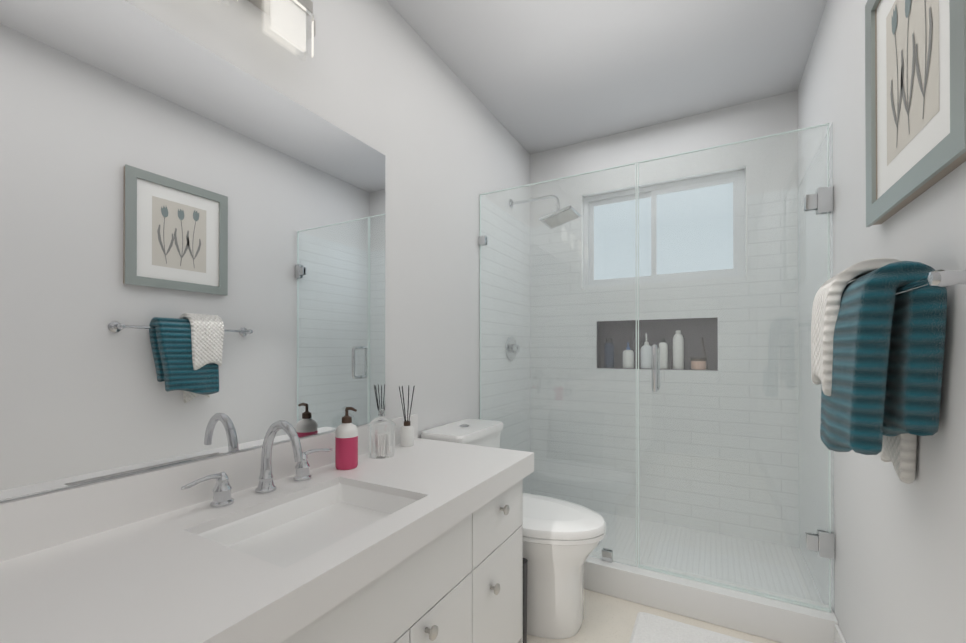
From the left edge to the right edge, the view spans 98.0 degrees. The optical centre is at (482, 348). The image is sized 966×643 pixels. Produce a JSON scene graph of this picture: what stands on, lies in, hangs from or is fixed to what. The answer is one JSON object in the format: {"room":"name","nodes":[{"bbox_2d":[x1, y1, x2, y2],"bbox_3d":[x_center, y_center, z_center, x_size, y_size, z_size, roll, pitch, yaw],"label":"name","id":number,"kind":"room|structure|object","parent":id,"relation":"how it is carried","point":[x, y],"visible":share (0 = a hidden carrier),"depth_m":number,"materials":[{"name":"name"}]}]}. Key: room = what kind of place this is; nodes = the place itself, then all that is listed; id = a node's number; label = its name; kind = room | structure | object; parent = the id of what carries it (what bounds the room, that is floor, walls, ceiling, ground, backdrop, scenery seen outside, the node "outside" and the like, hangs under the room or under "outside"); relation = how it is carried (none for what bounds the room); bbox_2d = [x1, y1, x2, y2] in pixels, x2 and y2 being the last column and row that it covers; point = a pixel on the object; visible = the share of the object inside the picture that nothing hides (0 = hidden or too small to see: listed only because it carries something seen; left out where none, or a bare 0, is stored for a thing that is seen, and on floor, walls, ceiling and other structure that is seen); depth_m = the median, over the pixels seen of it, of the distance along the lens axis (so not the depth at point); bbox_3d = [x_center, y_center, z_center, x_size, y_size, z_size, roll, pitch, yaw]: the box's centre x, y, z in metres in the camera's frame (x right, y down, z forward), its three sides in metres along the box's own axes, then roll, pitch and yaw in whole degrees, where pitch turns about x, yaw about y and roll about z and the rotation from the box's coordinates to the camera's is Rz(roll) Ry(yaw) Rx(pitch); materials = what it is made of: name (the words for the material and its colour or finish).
{"room":"bathroom","nodes":[
{"label":"bathroom","id":0,"kind":"room"},
{"bbox_2d":[125,0,529,493],"bbox_3d":[-0.625,-0.131,1.451,0.120,2.630,4.346,0,0,29],"label":"wall","id":1,"kind":"structure","parent":0,"point":[380,76],"depth_m":1.96,"materials":[{"name":"paint"}]},
{"bbox_2d":[0,0,384,502],"bbox_3d":[-0.974,-0.254,0.678,0.007,1.087,2.386,0,0,29],"label":"wall mirror","id":2,"kind":"object","parent":1,"relation":"attached to","point":[192,251],"visible":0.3,"depth_m":1.02,"materials":[{"name":"silver metal"}]},
{"bbox_2d":[0,414,417,561],"bbox_3d":[-0.922,0.344,0.753,0.021,0.106,2.592,0,0,29],"label":"backsplash","id":3,"kind":"structure","parent":1,"relation":"attached to","point":[27,524],"depth_m":0.96,"materials":[{"name":"white stone"}]},
{"bbox_2d":[218,0,314,61],"bbox_3d":[-0.769,-0.981,0.949,0.111,0.165,0.940,0,0,29],"label":"sconce","id":4,"kind":"object","parent":1,"relation":"attached to","point":[292,22],"visible":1,"depth_m":1.24,"materials":[{"name":"white glass"}]},
{"bbox_2d":[506,336,519,360],"bbox_3d":[0.212,0.001,2.793,0.060,0.164,0.168,0,0,29],"label":"shower valve","id":5,"kind":"object","parent":1,"relation":"attached to","point":[513,342],"depth_m":2.78,"materials":[{"name":"silver metal"}]},
{"bbox_2d":[509,195,580,228],"bbox_3d":[0.383,-0.896,2.706,0.447,0.207,0.210,0,0,29],"label":"shower head","id":6,"kind":"object","parent":1,"relation":"attached to","point":[566,211],"depth_m":2.65},
{"bbox_2d":[387,0,826,154],"bbox_3d":[0.132,-1.498,1.044,1.845,0.100,4.346,0,0,29],"label":"ceiling","id":7,"kind":"structure","parent":0,"point":[535,76],"depth_m":2.07,"materials":[{"name":"paint"}]},
{"bbox_2d":[527,589,780,642],"bbox_3d":[0.132,1.242,1.031,1.845,0.120,4.346,0,0,29],"label":"floor","id":8,"kind":"structure","parent":0,"point":[609,619],"depth_m":1.81,"materials":[{"name":"tile"}]},
{"bbox_2d":[268,470,533,642],"bbox_3d":[-0.688,0.825,0.593,0.584,0.711,2.538,0,0,29],"label":"bathroom vanity","id":9,"kind":"object","parent":8,"relation":"on","point":[463,583],"depth_m":1.14,"materials":[{"name":"white paint"}]},
{"bbox_2d":[0,438,533,642],"bbox_3d":[-0.678,0.432,0.620,0.578,0.072,2.592,0,0,29],"label":"countertop","id":10,"kind":"structure","parent":9,"relation":"on","point":[155,579],"depth_m":0.77,"materials":[{"name":"white stone"}]},
{"bbox_2d":[181,420,331,507],"bbox_3d":[-0.556,0.297,1.151,0.175,0.201,0.441,0,0,29],"label":"faucet","id":11,"kind":"object","parent":10,"relation":"on","point":[222,488],"visible":1,"depth_m":1.15,"materials":[{"name":"silver metal"}]},
{"bbox_2d":[196,482,415,565],"bbox_3d":[-0.402,0.483,1.032,0.343,0.134,0.443,0,0,29],"label":"sink","id":12,"kind":"object","parent":10,"relation":"in","point":[284,532],"depth_m":1.11,"materials":[{"name":"white ceramic"}]},
{"bbox_2d":[335,407,357,469],"bbox_3d":[-0.455,0.297,1.409,0.079,0.204,0.072,0,0,29],"label":"soap dispenser","id":13,"kind":"object","parent":10,"relation":"on","point":[346,444],"visible":1,"depth_m":1.38,"materials":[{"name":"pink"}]},
{"bbox_2d":[367,409,395,458],"bbox_3d":[-0.378,0.313,1.567,0.104,0.174,0.104,0,0,29],"label":"jar","id":14,"kind":"object","parent":10,"relation":"on","point":[382,443],"visible":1,"depth_m":1.56,"materials":[{"name":"clear glass"}]},
{"bbox_2d":[399,385,414,446],"bbox_3d":[-0.315,0.278,1.736,0.062,0.245,0.071,0,0,29],"label":"reed diffuser","id":15,"kind":"object","parent":10,"relation":"on","point":[407,434],"visible":1,"depth_m":1.72,"materials":[{"name":"white ceramic"}]},
{"bbox_2d":[421,419,605,638],"bbox_3d":[0.157,0.780,1.921,0.792,0.811,0.444,0,0,29],"label":"toilet","id":16,"kind":"object","parent":8,"relation":"on","point":[562,539],"visible":0.48,"depth_m":1.72,"materials":[{"name":"white ceramic"}]},
{"bbox_2d":[523,558,527,642],"bbox_3d":[0.079,1.005,1.661,0.198,0.359,0.064,0,0,29],"label":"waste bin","id":17,"kind":"object","parent":8,"relation":"on","point":[525,564],"visible":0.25,"depth_m":1.61,"materials":[{"name":"black plastic"}]},
{"bbox_2d":[629,612,752,642],"bbox_3d":[0.875,1.174,1.500,0.680,0.019,0.500,0,0,29],"label":"rug","id":18,"kind":"object","parent":8,"relation":"on","point":[649,628],"visible":1,"depth_m":1.72,"materials":[{"name":"fabric"}]},
{"bbox_2d":[584,511,837,642],"bbox_3d":[0.854,1.119,2.354,1.605,0.139,0.833,0,0,29],"label":"pan","id":19,"kind":"object","parent":8,"relation":"on","point":[771,619],"visible":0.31,"depth_m":1.97,"materials":[{"name":"ceramic"}]},
{"bbox_2d":[478,123,834,612],"bbox_3d":[0.684,0.076,2.047,1.603,1.941,0.142,0,0,29],"label":"glass shower enclosure","id":20,"kind":"object","parent":19,"relation":"on","point":[821,542],"visible":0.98,"depth_m":1.92,"materials":[{"name":"clear glass"}]},
{"bbox_2d":[530,90,798,547],"bbox_3d":[1.113,-0.124,2.835,1.605,2.630,0.250,0,0,29],"label":"wall","id":21,"kind":"structure","parent":0,"point":[776,114],"depth_m":2.64,"materials":[{"name":"tile"}]},
{"bbox_2d":[604,338,613,367],"bbox_3d":[0.866,0.031,2.881,0.064,0.200,0.063,0,0,29],"label":"bottle","id":22,"kind":"object","parent":21,"relation":"in","point":[608,358],"depth_m":2.86,"materials":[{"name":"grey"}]},
{"bbox_2d":[623,343,633,367],"bbox_3d":[0.976,0.046,2.821,0.072,0.170,0.071,0,0,29],"label":"lotion bottle","id":23,"kind":"object","parent":21,"relation":"in","point":[626,364],"depth_m":2.79,"materials":[{"name":"white plastic"}]},
{"bbox_2d":[640,333,651,367],"bbox_3d":[1.077,0.015,2.766,0.076,0.230,0.075,0,0,29],"label":"clear pump bottle","id":24,"kind":"object","parent":21,"relation":"in","point":[644,348],"depth_m":2.74,"materials":[{"name":"white plastic"}]},
{"bbox_2d":[659,338,667,368],"bbox_3d":[1.165,0.033,2.718,0.056,0.195,0.055,0,0,29],"label":"bottle","id":25,"kind":"object","parent":21,"relation":"in","point":[663,361],"depth_m":2.70,"materials":[{"name":"white plastic"}]},
{"bbox_2d":[584,169,745,287],"bbox_3d":[1.153,-0.745,2.762,0.974,0.652,0.045,0,0,29],"label":"window unit","id":26,"kind":"structure","parent":21,"relation":"in","point":[711,235],"depth_m":2.72,"materials":[{"name":"glass"}]},
{"bbox_2d":[673,330,683,368],"bbox_3d":[1.244,0.008,2.675,0.064,0.245,0.063,0,0,29],"label":"bottle","id":27,"kind":"object","parent":21,"relation":"in","point":[675,362],"depth_m":2.65,"materials":[{"name":"white plastic"}]},
{"bbox_2d":[691,358,705,369],"bbox_3d":[1.345,0.095,2.620,0.086,0.070,0.086,0,0,29],"label":"jar","id":28,"kind":"object","parent":21,"relation":"in","point":[700,364],"depth_m":2.58,"materials":[{"name":"beige"}]},
{"bbox_2d":[702,337,707,368],"bbox_3d":[1.385,0.030,2.623,0.009,0.202,0.047,0,0,-22],"label":"stick","id":29,"kind":"object","parent":21,"relation":"in","point":[704,353],"depth_m":2.62,"materials":[{"name":"brown"}]},
{"bbox_2d":[798,0,965,642],"bbox_3d":[0.889,-0.135,0.624,0.120,2.630,4.346,0,0,29],"label":"wall","id":30,"kind":"structure","parent":0,"point":[898,569],"depth_m":1.27,"materials":[{"name":"paint"}]},
{"bbox_2d":[834,624,845,642],"bbox_3d":[0.599,1.114,0.227,0.014,0.130,3.142,0,0,29],"label":"baseboard","id":31,"kind":"structure","parent":30,"relation":"attached to","point":[839,637],"depth_m":1.54,"materials":[{"name":"white"}]},
{"bbox_2d":[811,258,965,483],"bbox_3d":[0.943,0.053,1.038,0.182,0.532,0.753,0,0,29],"label":"towel rail","id":32,"kind":"object","parent":30,"relation":"attached to","point":[878,329],"visible":1,"depth_m":0.90,"materials":[{"name":"teal fabric"}]},
{"bbox_2d":[865,0,965,226],"bbox_3d":[0.987,-0.669,0.966,0.032,0.638,0.538,0,0,29],"label":"framed picture","id":33,"kind":"object","parent":30,"relation":"attached to","point":[915,87],"visible":1,"depth_m":0.96,"materials":[{"name":"grey wood"}]}
]}

